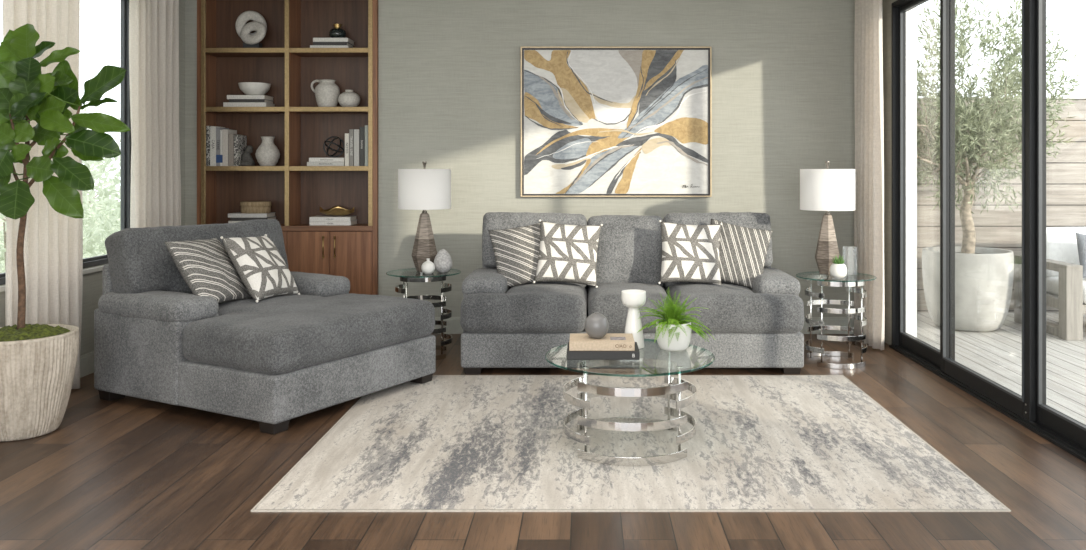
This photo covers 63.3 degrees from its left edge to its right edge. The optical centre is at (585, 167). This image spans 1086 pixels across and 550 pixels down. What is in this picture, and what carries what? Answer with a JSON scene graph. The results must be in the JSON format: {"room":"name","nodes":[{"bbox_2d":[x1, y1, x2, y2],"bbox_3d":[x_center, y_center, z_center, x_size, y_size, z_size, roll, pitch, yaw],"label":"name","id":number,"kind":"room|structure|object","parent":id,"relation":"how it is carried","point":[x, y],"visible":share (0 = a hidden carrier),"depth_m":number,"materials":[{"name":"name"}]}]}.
{"room":"living room","nodes":[
{"label":"living room","id":0,"kind":"room"},
{"bbox_2d":[0,0,184,355],"bbox_3d":[-3.580,-0.092,3.275,0.100,3.100,8.950,0,0,0],"label":"wall","id":1,"kind":"structure","parent":0,"point":[92,282],"depth_m":6.41,"materials":[{"name":"paint"}]},
{"bbox_2d":[0,0,130,291],"bbox_3d":[-3.547,-0.309,5.855,0.095,2.105,2.070,0,0,0],"label":"window","id":2,"kind":"structure","parent":1,"relation":"in","point":[125,84],"depth_m":6.80,"materials":[{"name":"grey metal"}]},
{"bbox_2d":[80,351,93,377],"bbox_3d":[-3.521,1.385,3.375,0.018,0.145,8.750,0,0,0],"label":"baseboard","id":3,"kind":"structure","parent":1,"relation":"attached to","point":[87,360],"depth_m":6.20,"materials":[{"name":"paint"}]},
{"bbox_2d":[185,0,854,316],"bbox_3d":[-0.535,-0.092,7.960,6.390,3.100,0.420,0,0,0],"label":"wall","id":4,"kind":"structure","parent":0,"point":[449,71],"depth_m":7.75,"materials":[{"name":"paint"}]},
{"bbox_2d":[521,46,711,196],"bbox_3d":[0.264,-0.405,7.725,1.673,1.318,0.050,0,0,0],"label":"painting","id":5,"kind":"object","parent":4,"relation":"attached to","point":[597,121],"visible":1,"depth_m":7.73,"materials":[{"name":"multicoloured paint"}]},
{"bbox_2d":[434,317,853,333],"bbox_3d":[0.336,1.385,7.741,4.328,0.145,0.018,0,0,0],"label":"baseboard","id":6,"kind":"structure","parent":4,"relation":"attached to","point":[453,326],"depth_m":7.73,"materials":[{"name":"paint"}]},
{"bbox_2d":[0,334,1085,549],"bbox_3d":[-0.545,1.518,3.525,6.370,0.120,9.450,0,0,0],"label":"floor","id":7,"kind":"structure","parent":0,"point":[128,472],"depth_m":3.87,"materials":[{"name":"brown wood"}]},
{"bbox_2d":[0,23,129,441],"bbox_3d":[-2.942,0.328,4.860,0.967,2.260,0.564,0,0,0],"label":"fiddle leaf fig","id":8,"kind":"object","parent":7,"relation":"on","point":[38,362],"visible":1,"depth_m":4.74,"materials":[{"name":"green plant"}]},
{"bbox_2d":[0,324,78,441],"bbox_3d":[-3.125,1.184,4.860,0.567,0.548,0.567,0,0,0],"label":"pot","id":9,"kind":"object","parent":8,"relation":"attached to","point":[37,367],"depth_m":4.71,"materials":[{"name":"beige ceramic"}]},
{"bbox_2d":[94,219,435,434],"bbox_3d":[-2.050,0.915,5.772,1.637,1.085,1.454,0,0,29],"label":"chaise lounge","id":10,"kind":"object","parent":7,"relation":"on","point":[271,362],"visible":0.87,"depth_m":5.32,"materials":[{"name":"grey fabric"}]},
{"bbox_2d":[105,219,288,293],"bbox_3d":[-2.600,0.678,6.020,0.344,0.592,1.263,-18,-9,28],"label":"cushion","id":11,"kind":"object","parent":10,"relation":"on","point":[140,261],"depth_m":5.57,"materials":[{"name":"grey fabric"}]},
{"bbox_2d":[165,238,252,302],"bbox_3d":[-2.399,0.658,5.620,0.317,0.410,0.507,0,0,13],"label":"throw pillow","id":12,"kind":"object","parent":10,"relation":"on","point":[206,266],"visible":0.89,"depth_m":5.50,"materials":[{"name":"fabric"}]},
{"bbox_2d":[220,234,299,302],"bbox_3d":[-2.160,0.658,5.860,0.310,0.437,0.515,0,0,14],"label":"throw pillow","id":13,"kind":"object","parent":10,"relation":"on","point":[258,262],"visible":1,"depth_m":5.73,"materials":[{"name":"fabric"}]},
{"bbox_2d":[182,293,434,374],"bbox_3d":[-1.920,1.016,5.699,1.338,0.325,1.423,0,0,29],"label":"seat cushion","id":14,"kind":"object","parent":10,"relation":"on","point":[304,333],"depth_m":5.20,"materials":[{"name":"grey fabric"}]},
{"bbox_2d":[197,0,377,294],"bbox_3d":[-2.623,-0.082,7.866,1.582,3.080,0.369,0,0,0],"label":"bookcase","id":15,"kind":"object","parent":7,"relation":"on","point":[296,191],"visible":0.62,"depth_m":8.03,"materials":[{"name":"brown wood"}]},
{"bbox_2d":[206,126,209,165],"bbox_3d":[-3.333,-0.195,7.860,0.032,0.356,0.200,0,0,0],"label":"book","id":16,"kind":"object","parent":15,"relation":"on","point":[207,127],"visible":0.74,"depth_m":7.76,"materials":[{"name":"paper"}]},
{"bbox_2d":[210,126,224,165],"bbox_3d":[-3.289,-0.192,7.859,0.051,0.351,0.201,0,0,0],"label":"book","id":17,"kind":"object","parent":15,"relation":"on","point":[212,128],"visible":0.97,"depth_m":7.76,"materials":[{"name":"paper"}]},
{"bbox_2d":[220,130,222,165],"bbox_3d":[-3.216,-0.176,7.860,0.020,0.320,0.201,0,0,0],"label":"book","id":18,"kind":"object","parent":15,"relation":"on","point":[221,131],"visible":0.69,"depth_m":7.76,"materials":[{"name":"paper"}]},
{"bbox_2d":[216,127,228,165],"bbox_3d":[-3.245,-0.188,7.859,0.035,0.342,0.201,0,0,0],"label":"book","id":19,"kind":"object","parent":15,"relation":"on","point":[218,129],"visible":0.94,"depth_m":7.76,"materials":[{"name":"paper"}]},
{"bbox_2d":[223,129,236,165],"bbox_3d":[-3.181,-0.179,7.860,0.048,0.324,0.200,0,0,0],"label":"book","id":20,"kind":"object","parent":15,"relation":"on","point":[226,132],"visible":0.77,"depth_m":7.76,"materials":[{"name":"paper"}]},
{"bbox_2d":[229,134,238,165],"bbox_3d":[-3.130,-0.159,7.860,0.043,0.284,0.200,0,0,0],"label":"book","id":21,"kind":"object","parent":15,"relation":"on","point":[231,136],"visible":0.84,"depth_m":7.76,"materials":[{"name":"paper"}]},
{"bbox_2d":[234,135,246,165],"bbox_3d":[-3.087,-0.154,7.860,0.037,0.274,0.200,0,0,0],"label":"book","id":22,"kind":"object","parent":15,"relation":"on","point":[240,141],"visible":0.82,"depth_m":7.79,"materials":[{"name":"paper"}]},
{"bbox_2d":[240,145,254,165],"bbox_3d":[-3.016,-0.110,7.850,0.109,0.186,0.100,0,0,0],"label":"bookend","id":23,"kind":"object","parent":15,"relation":"on","point":[247,160],"visible":0.86,"depth_m":7.82,"materials":[{"name":"grey stone"}]},
{"bbox_2d":[223,102,274,106],"bbox_3d":[-3.014,-0.558,7.885,0.378,0.043,0.230,0,0,0],"label":"book","id":24,"kind":"object","parent":15,"relation":"on","point":[225,104],"visible":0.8,"depth_m":7.77,"materials":[{"name":"paper"}]},
{"bbox_2d":[229,99,272,103],"bbox_3d":[-2.996,-0.594,7.885,0.316,0.028,0.230,0,0,0],"label":"book","id":25,"kind":"object","parent":24,"relation":"on","point":[230,100],"visible":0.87,"depth_m":7.77,"materials":[{"name":"paper"}]},
{"bbox_2d":[227,95,272,100],"bbox_3d":[-3.005,-0.626,7.885,0.334,0.036,0.230,0,0,0],"label":"book","id":26,"kind":"object","parent":25,"relation":"on","point":[266,97],"visible":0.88,"depth_m":7.77,"materials":[{"name":"paper"}]},
{"bbox_2d":[238,82,270,94],"bbox_3d":[-2.963,-0.700,7.870,0.276,0.109,0.276,0,0,0],"label":"bowl","id":27,"kind":"object","parent":26,"relation":"on","point":[249,88],"visible":0.96,"depth_m":7.78,"materials":[{"name":"white ceramic"}]},
{"bbox_2d":[235,11,266,47],"bbox_3d":[-2.986,-1.231,7.869,0.292,0.354,0.188,0,0,0],"label":"ring sculpture","id":28,"kind":"object","parent":15,"relation":"on","point":[259,25],"visible":1,"depth_m":7.83,"materials":[{"name":"white ceramic"}]},
{"bbox_2d":[255,137,279,165],"bbox_3d":[-2.842,-0.147,7.860,0.214,0.262,0.210,0,0,0],"label":"vase","id":29,"kind":"object","parent":15,"relation":"on","point":[267,153],"visible":0.98,"depth_m":7.79,"materials":[{"name":"white ceramic"}]},
{"bbox_2d":[311,80,339,106],"bbox_3d":[-2.314,-0.663,7.869,0.218,0.254,0.216,0,0,-44],"label":"jug","id":30,"kind":"object","parent":15,"relation":"on","point":[327,93],"visible":0.92,"depth_m":7.79,"materials":[{"name":"white ceramic"}]},
{"bbox_2d":[307,162,344,165],"bbox_3d":[-2.300,-0.035,7.884,0.329,0.038,0.231,0,0,0],"label":"book","id":31,"kind":"object","parent":15,"relation":"on","point":[308,163],"visible":0.96,"depth_m":7.77,"materials":[{"name":"paper"}]},
{"bbox_2d":[309,158,344,161],"bbox_3d":[-2.291,-0.073,7.884,0.311,0.036,0.231,0,0,0],"label":"book","id":32,"kind":"object","parent":31,"relation":"on","point":[310,159],"visible":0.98,"depth_m":7.77,"materials":[{"name":"paper"}]},
{"bbox_2d":[323,136,344,157],"bbox_3d":[-2.256,-0.189,7.880,0.168,0.191,0.190,0,0,-40],"label":"orb","id":33,"kind":"object","parent":32,"relation":"on","point":[334,137],"visible":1,"depth_m":7.87,"materials":[{"name":"black metal"}]},
{"bbox_2d":[280,224,372,230],"bbox_3d":[-2.623,0.530,7.873,1.502,0.045,0.314,0,0,0],"label":"countertop","id":34,"kind":"structure","parent":15,"relation":"on","point":[298,227],"depth_m":7.72,"materials":[{"name":"brown wood"}]},
{"bbox_2d":[310,45,351,47],"bbox_3d":[-2.269,-1.069,7.885,0.338,0.030,0.230,0,0,0],"label":"book","id":35,"kind":"object","parent":15,"relation":"on","point":[311,46],"visible":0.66,"depth_m":7.77,"materials":[{"name":"paper"}]},
{"bbox_2d":[313,42,352,47],"bbox_3d":[-2.262,-1.099,7.885,0.298,0.030,0.230,0,0,0],"label":"book","id":36,"kind":"object","parent":35,"relation":"on","point":[314,43],"visible":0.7,"depth_m":7.77,"materials":[{"name":"paper"}]},
{"bbox_2d":[313,38,353,44],"bbox_3d":[-2.258,-1.133,7.885,0.307,0.036,0.230,0,0,0],"label":"book","id":37,"kind":"object","parent":36,"relation":"on","point":[348,40],"visible":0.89,"depth_m":7.77,"materials":[{"name":"paper"}]},
{"bbox_2d":[329,24,345,37],"bbox_3d":[-2.224,-1.219,7.880,0.150,0.136,0.150,0,0,0],"label":"bud vase","id":38,"kind":"object","parent":37,"relation":"on","point":[336,32],"visible":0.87,"depth_m":7.83,"materials":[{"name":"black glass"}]},
{"bbox_2d":[309,220,356,224],"bbox_3d":[-2.260,0.489,7.884,0.365,0.037,0.231,0,0,0],"label":"book","id":39,"kind":"object","parent":15,"relation":"on","point":[353,222],"visible":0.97,"depth_m":7.77,"materials":[{"name":"paper"}]},
{"bbox_2d":[309,216,356,220],"bbox_3d":[-2.262,0.452,7.884,0.360,0.037,0.231,0,0,0],"label":"book","id":40,"kind":"object","parent":39,"relation":"on","point":[314,218],"visible":0.99,"depth_m":7.77,"materials":[{"name":"paper"}]},
{"bbox_2d":[320,206,353,215],"bbox_3d":[-2.224,0.383,7.860,0.233,0.086,0.228,0,0,43],"label":"bowl","id":41,"kind":"object","parent":40,"relation":"on","point":[336,210],"visible":1,"depth_m":7.81,"materials":[{"name":"gold metal"}]},
{"bbox_2d":[345,133,348,165],"bbox_3d":[-2.109,-0.161,7.859,0.036,0.288,0.201,0,0,0],"label":"book","id":42,"kind":"object","parent":15,"relation":"on","point":[346,134],"visible":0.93,"depth_m":7.76,"materials":[{"name":"paper"}]},
{"bbox_2d":[338,90,359,106],"bbox_3d":[-2.109,-0.616,7.840,0.192,0.158,0.192,0,0,0],"label":"vase","id":43,"kind":"object","parent":15,"relation":"on","point":[348,98],"visible":0.94,"depth_m":7.77,"materials":[{"name":"white ceramic"}]},
{"bbox_2d":[349,129,353,165],"bbox_3d":[-2.070,-0.179,7.859,0.036,0.324,0.201,0,0,0],"label":"book","id":44,"kind":"object","parent":15,"relation":"on","point":[351,131],"visible":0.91,"depth_m":7.76,"materials":[{"name":"paper"}]},
{"bbox_2d":[354,129,359,165],"bbox_3d":[-2.024,-0.179,7.860,0.047,0.324,0.200,0,0,0],"label":"book","id":45,"kind":"object","parent":15,"relation":"on","point":[356,131],"visible":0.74,"depth_m":7.76,"materials":[{"name":"paper"}]},
{"bbox_2d":[360,127,364,165],"bbox_3d":[-1.976,-0.190,7.859,0.044,0.346,0.201,0,0,0],"label":"book","id":46,"kind":"object","parent":15,"relation":"on","point":[362,129],"visible":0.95,"depth_m":7.76,"materials":[{"name":"paper"}]},
{"bbox_2d":[365,125,367,165],"bbox_3d":[-1.937,-0.196,7.860,0.029,0.360,0.200,0,0,0],"label":"book","id":47,"kind":"object","parent":15,"relation":"on","point":[366,126],"visible":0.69,"depth_m":7.76,"materials":[{"name":"paper"}]},
{"bbox_3d":[-2.981,0.487,7.885,0.356,0.040,0.230,0,0,0],"label":"book","id":48,"kind":"object","parent":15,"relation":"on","visible":0},
{"bbox_2d":[230,216,276,220],"bbox_3d":[-2.976,0.453,7.885,0.329,0.028,0.230,0,0,0],"label":"book","id":49,"kind":"object","parent":48,"relation":"on","point":[274,217],"visible":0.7,"depth_m":7.77,"materials":[{"name":"paper"}]},
{"bbox_2d":[228,212,275,217],"bbox_3d":[-2.992,0.420,7.885,0.343,0.036,0.230,0,0,0],"label":"book","id":50,"kind":"object","parent":49,"relation":"on","point":[237,214],"visible":0.98,"depth_m":7.77,"materials":[{"name":"paper"}]},
{"bbox_2d":[240,201,271,213],"bbox_3d":[-2.950,0.350,7.860,0.274,0.104,0.193,0,0,0],"label":"woven box","id":51,"kind":"object","parent":50,"relation":"on","point":[250,207],"visible":1,"depth_m":7.78,"materials":[{"name":"beige wicker"}]},
{"bbox_2d":[386,268,460,359],"bbox_3d":[-1.262,1.132,6.850,0.576,0.648,0.576,0,0,-8],"label":"side table","id":52,"kind":"object","parent":7,"relation":"on","point":[409,274],"visible":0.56,"depth_m":6.74,"materials":[{"name":"silver glass"}]},
{"bbox_2d":[398,161,450,271],"bbox_3d":[-1.262,0.377,6.880,0.408,0.861,0.408,0,0,-4],"label":"table lamp","id":53,"kind":"object","parent":52,"relation":"on","point":[424,189],"visible":0.98,"depth_m":6.74,"materials":[{"name":"white linen"},{"name":"brown-grey carved wood"},{"name":"brushed nickel"}]},
{"bbox_2d":[421,258,434,273],"bbox_3d":[-1.205,0.750,6.720,0.104,0.116,0.104,0,0,0],"label":"bud vase","id":54,"kind":"object","parent":52,"relation":"on","point":[428,267],"visible":1,"depth_m":6.68,"materials":[{"name":"white ceramic"}]},
{"bbox_2d":[434,249,451,272],"bbox_3d":[-1.105,0.716,6.800,0.144,0.183,0.144,0,0,0],"label":"egg","id":55,"kind":"object","parent":52,"relation":"on","point":[442,261],"visible":0.98,"depth_m":6.75,"materials":[{"name":"white ceramic"}]},
{"bbox_2d":[251,375,1010,511],"bbox_3d":[0.190,1.454,4.947,3.222,0.007,2.437,0,0,0],"label":"area rug","id":56,"kind":"object","parent":7,"relation":"on","point":[445,443],"visible":0.81,"depth_m":4.44,"materials":[{"name":"beige carpet"}]},
{"bbox_2d":[545,339,714,465],"bbox_3d":[0.229,1.216,4.630,0.890,0.469,0.890,0,0,-1],"label":"coffee table","id":57,"kind":"object","parent":56,"relation":"on","point":[630,424],"visible":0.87,"depth_m":4.38,"materials":[{"name":"silver glass"}]},
{"bbox_2d":[567,342,639,359],"bbox_3d":[0.088,0.960,4.624,0.372,0.043,0.251,0,0,0],"label":"book","id":58,"kind":"object","parent":57,"relation":"on","point":[571,355],"visible":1,"depth_m":4.50,"materials":[{"name":"paper"}]},
{"bbox_2d":[569,333,634,350],"bbox_3d":[0.082,0.914,4.627,0.335,0.048,0.226,0,0,0],"label":"book","id":59,"kind":"object","parent":58,"relation":"on","point":[578,341],"visible":1,"depth_m":4.51,"materials":[{"name":"paper"}]},
{"bbox_2d":[585,312,608,338],"bbox_3d":[0.056,0.824,4.610,0.126,0.134,0.126,0,0,0],"label":"decorative ball","id":60,"kind":"object","parent":59,"relation":"on","point":[596,324],"visible":1,"depth_m":4.57,"materials":[{"name":"grey ceramic"}]},
{"bbox_2d":[610,337,625,339],"bbox_3d":[0.167,0.891,4.600,0.080,0.001,0.080,0,0,0],"label":"print","id":61,"kind":"object","parent":59,"relation":"on","point":[611,338],"depth_m":4.60},
{"bbox_2d":[621,290,645,348],"bbox_3d":[0.262,0.829,4.830,0.135,0.306,0.135,0,0,0],"label":"candle holder","id":62,"kind":"object","parent":57,"relation":"on","point":[632,299],"visible":0.88,"depth_m":4.79,"materials":[{"name":"white ceramic"}]},
{"bbox_2d":[637,287,714,351],"bbox_3d":[0.468,0.815,4.766,0.433,0.333,0.484,0,0,30],"label":"potted fern","id":63,"kind":"object","parent":57,"relation":"on","point":[673,332],"visible":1,"depth_m":4.70,"materials":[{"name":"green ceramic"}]},
{"bbox_2d":[656,319,691,351],"bbox_3d":[0.474,0.906,4.760,0.192,0.150,0.192,0,0,0],"label":"pot","id":64,"kind":"object","parent":63,"relation":"attached to","point":[683,342],"depth_m":4.68,"materials":[{"name":"white ceramic"}]},
{"bbox_2d":[460,212,803,373],"bbox_3d":[0.327,0.903,6.678,2.481,1.110,1.044,0,0,0],"label":"sofa","id":65,"kind":"object","parent":7,"relation":"on","point":[760,326],"visible":0.75,"depth_m":6.20,"materials":[{"name":"grey fabric"}]},
{"bbox_2d":[488,221,547,287],"bbox_3d":[-0.475,0.663,6.722,0.531,0.511,0.222,0,0,-11],"label":"throw pillow","id":66,"kind":"object","parent":65,"relation":"on","point":[516,250],"visible":0.7,"depth_m":6.65,"materials":[{"name":"fabric"}]},
{"bbox_2d":[460,282,587,333],"bbox_3d":[-0.440,1.033,6.544,0.904,0.326,0.776,0,0,0],"label":"seat cushion","id":67,"kind":"object","parent":65,"relation":"on","point":[537,307],"depth_m":6.18,"materials":[{"name":"grey fabric"}]},
{"bbox_2d":[482,212,586,286],"bbox_3d":[-0.403,0.665,6.984,0.845,0.620,0.328,0,-12,0],"label":"cushion","id":68,"kind":"object","parent":65,"relation":"on","point":[491,220],"depth_m":6.91,"materials":[{"name":"grey fabric"}]},
{"bbox_2d":[533,219,602,287],"bbox_3d":[-0.135,0.643,6.628,0.516,0.503,0.214,0,0,5],"label":"throw pillow","id":69,"kind":"object","parent":65,"relation":"on","point":[567,253],"visible":1,"depth_m":6.56,"materials":[{"name":"fabric"}]},
{"bbox_2d":[587,215,663,287],"bbox_3d":[0.309,0.674,6.984,0.623,0.598,0.333,0,-12,0],"label":"cushion","id":70,"kind":"object","parent":65,"relation":"on","point":[629,250],"depth_m":6.84,"materials":[{"name":"grey fabric"}]},
{"bbox_2d":[588,282,670,332],"bbox_3d":[0.313,1.032,6.545,0.604,0.326,0.779,0,0,0],"label":"seat cushion","id":71,"kind":"object","parent":65,"relation":"on","point":[605,299],"depth_m":6.19,"materials":[{"name":"grey fabric"}]},
{"bbox_2d":[658,220,721,284],"bbox_3d":[0.790,0.643,6.642,0.519,0.496,0.218,0,0,-8],"label":"throw pillow","id":72,"kind":"object","parent":65,"relation":"on","point":[690,253],"visible":0.99,"depth_m":6.57,"materials":[{"name":"fabric"}]},
{"bbox_2d":[663,212,772,288],"bbox_3d":[1.039,0.663,6.983,0.862,0.619,0.334,0,-12,0],"label":"cushion","id":73,"kind":"object","parent":65,"relation":"on","point":[761,221],"depth_m":6.91,"materials":[{"name":"grey fabric"}]},
{"bbox_2d":[666,283,803,333],"bbox_3d":[1.078,1.032,6.546,0.936,0.324,0.780,0,0,0],"label":"seat cushion","id":74,"kind":"object","parent":65,"relation":"on","point":[732,308],"depth_m":6.18,"materials":[{"name":"grey fabric"}]},
{"bbox_2d":[710,219,772,288],"bbox_3d":[1.140,0.658,6.700,0.542,0.535,0.229,0,0,18],"label":"throw pillow","id":75,"kind":"object","parent":65,"relation":"on","point":[742,250],"visible":0.67,"depth_m":6.63,"materials":[{"name":"fabric"}]},
{"bbox_2d":[796,271,876,368],"bbox_3d":[1.872,1.132,6.600,0.584,0.648,0.584,0,0,-1],"label":"side table","id":76,"kind":"object","parent":7,"relation":"on","point":[849,281],"visible":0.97,"depth_m":6.48,"materials":[{"name":"silver glass"}]},
{"bbox_2d":[800,161,854,274],"bbox_3d":[1.838,0.377,6.700,0.408,0.861,0.408,0,0,-22],"label":"table lamp","id":77,"kind":"object","parent":76,"relation":"on","point":[827,190],"visible":0.99,"depth_m":6.56,"materials":[{"name":"white fabric"}]},
{"bbox_2d":[830,255,846,277],"bbox_3d":[1.855,0.722,6.471,0.124,0.170,0.127,0,0,0],"label":"potted succulent","id":78,"kind":"object","parent":76,"relation":"on","point":[838,269],"visible":1,"depth_m":6.43,"materials":[{"name":"white ceramic"}]},
{"bbox_2d":[830,263,846,277],"bbox_3d":[1.855,0.755,6.470,0.124,0.105,0.124,0,0,0],"label":"pot","id":79,"kind":"object","parent":78,"relation":"attached to","point":[837,270],"depth_m":6.42,"materials":[{"name":"white ceramic"}]},
{"bbox_2d":[843,246,856,274],"bbox_3d":[1.995,0.700,6.650,0.080,0.215,0.080,0,0,-12],"label":"crystal vase","id":80,"kind":"object","parent":76,"relation":"on","point":[849,252],"visible":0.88,"depth_m":6.61,"materials":[{"name":"glass"}]},
{"bbox_2d":[882,0,896,344],"bbox_3d":[2.580,-0.092,3.275,0.160,3.100,8.950,0,0,0],"label":"wall","id":81,"kind":"structure","parent":0,"point":[886,4],"depth_m":7.30,"materials":[{"name":"paint"}]},
{"bbox_2d":[906,7,916,337],"bbox_3d":[2.639,-0.092,7.228,0.103,3.100,0.144,0,0,0],"label":"trim","id":82,"kind":"structure","parent":81,"relation":"attached to","point":[911,15],"depth_m":7.16,"materials":[{"name":"white paint"}]},
{"bbox_2d":[889,0,1085,462],"bbox_3d":[2.560,0.058,5.310,0.180,2.800,3.720,0,0,0],"label":"door","id":83,"kind":"structure","parent":81,"relation":"in","point":[1030,410],"depth_m":5.49,"materials":[{"name":"black metal"}]},
{"bbox_3d":[-0.515,-1.717,3.525,6.430,0.150,9.450,0,0,0],"label":"ceiling","id":84,"kind":"structure","parent":0,"visible":0},
{"bbox_2d":[2,0,82,388],"bbox_3d":[-3.370,-0.078,5.479,0.099,3.048,0.762,0,0,0],"label":"curtain","id":85,"kind":"object","parent":84,"relation":"hanging from","point":[53,240],"visible":0.46,"depth_m":5.46,"materials":[{"name":"fabric"}]},
{"bbox_2d":[129,0,180,227],"bbox_3d":[-3.420,-0.078,7.009,0.100,3.048,0.782,0,0,0],"label":"curtain","id":86,"kind":"object","parent":84,"relation":"hanging from","point":[155,197],"visible":0.62,"depth_m":6.96,"materials":[{"name":"fabric"}]},
{"bbox_2d":[854,0,884,349],"bbox_3d":[2.337,-0.078,7.289,0.089,3.048,0.622,0,0,0],"label":"curtain","id":87,"kind":"object","parent":84,"relation":"hanging from","point":[868,36],"visible":0.94,"depth_m":7.15,"materials":[{"name":"fabric"}]},
{"label":"outside","id":88,"kind":"structure","parent":0,"visible":0},
{"bbox_2d":[0,203,119,269],"bbox_3d":[-21.890,1.668,10.000,36.220,0.180,60.000,0,0,0],"label":"ground","id":89,"kind":"structure","parent":88,"point":[94,214],"depth_m":22.95,"materials":[{"name":"green plant"}]},
{"bbox_2d":[0,128,119,272],"bbox_3d":[-6.282,0.422,9.603,2.642,2.432,2.666,0,0,0],"label":"shrub","id":90,"kind":"object","parent":89,"relation":"on","point":[103,196],"visible":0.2,"depth_m":9.82,"materials":[{"name":"green plant"}]},
{"bbox_2d":[0,101,119,260],"bbox_3d":[-8.203,0.204,13.240,3.750,2.808,3.850,0,0,0],"label":"shrub","id":91,"kind":"object","parent":89,"relation":"on","point":[95,163],"visible":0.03,"depth_m":13.30,"materials":[{"name":"green plant"}]},
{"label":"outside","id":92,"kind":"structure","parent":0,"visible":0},
{"bbox_2d":[917,313,1085,424],"bbox_3d":[7.325,1.524,1.800,9.350,0.108,15.600,0,0,0],"label":"deck","id":93,"kind":"object","parent":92,"point":[996,355],"depth_m":6.83,"materials":[{"name":"grey wood"}]},
{"bbox_2d":[917,0,1082,331],"bbox_3d":[3.591,-0.114,8.127,1.887,3.167,1.546,0,0,3],"label":"tree","id":94,"kind":"object","parent":93,"relation":"on","point":[983,276],"visible":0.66,"depth_m":7.87,"materials":[{"name":"green plant"}]},
{"bbox_2d":[917,98,1085,312],"bbox_3d":[7.300,0.383,9.015,9.200,2.190,0.130,0,0,0],"label":"fence","id":95,"kind":"object","parent":93,"relation":"on","point":[1000,228],"visible":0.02,"depth_m":8.95,"materials":[{"name":"brown wood"}]},
{"bbox_2d":[1014,227,1085,340],"bbox_3d":[4.720,1.010,7.945,1.260,0.921,0.930,0,0,0],"label":"armchair","id":96,"kind":"object","parent":93,"relation":"on","point":[1065,282],"visible":0.66,"depth_m":7.81,"materials":[{"name":"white fabric"}]},
{"bbox_2d":[1046,276,1085,303],"bbox_3d":[4.720,1.085,7.900,0.960,0.200,0.840,0,0,0],"label":"seat cushion","id":97,"kind":"object","parent":96,"relation":"on","point":[1052,282],"depth_m":7.95,"materials":[{"name":"white fabric"}]},
{"bbox_2d":[1046,227,1085,276],"bbox_3d":[4.720,0.790,8.220,0.960,0.482,0.286,0,0,0],"label":"cushion","id":98,"kind":"object","parent":96,"relation":"on","point":[1061,242],"depth_m":8.12,"materials":[{"name":"white fabric"}]},
{"bbox_2d":[1075,232,1085,277],"bbox_3d":[4.580,0.798,7.829,0.459,0.440,0.221,0,0,0],"label":"throw pillow","id":99,"kind":"object","parent":96,"relation":"on","point":[1081,238],"visible":0.86,"depth_m":7.82,"materials":[{"name":"grey fabric"}]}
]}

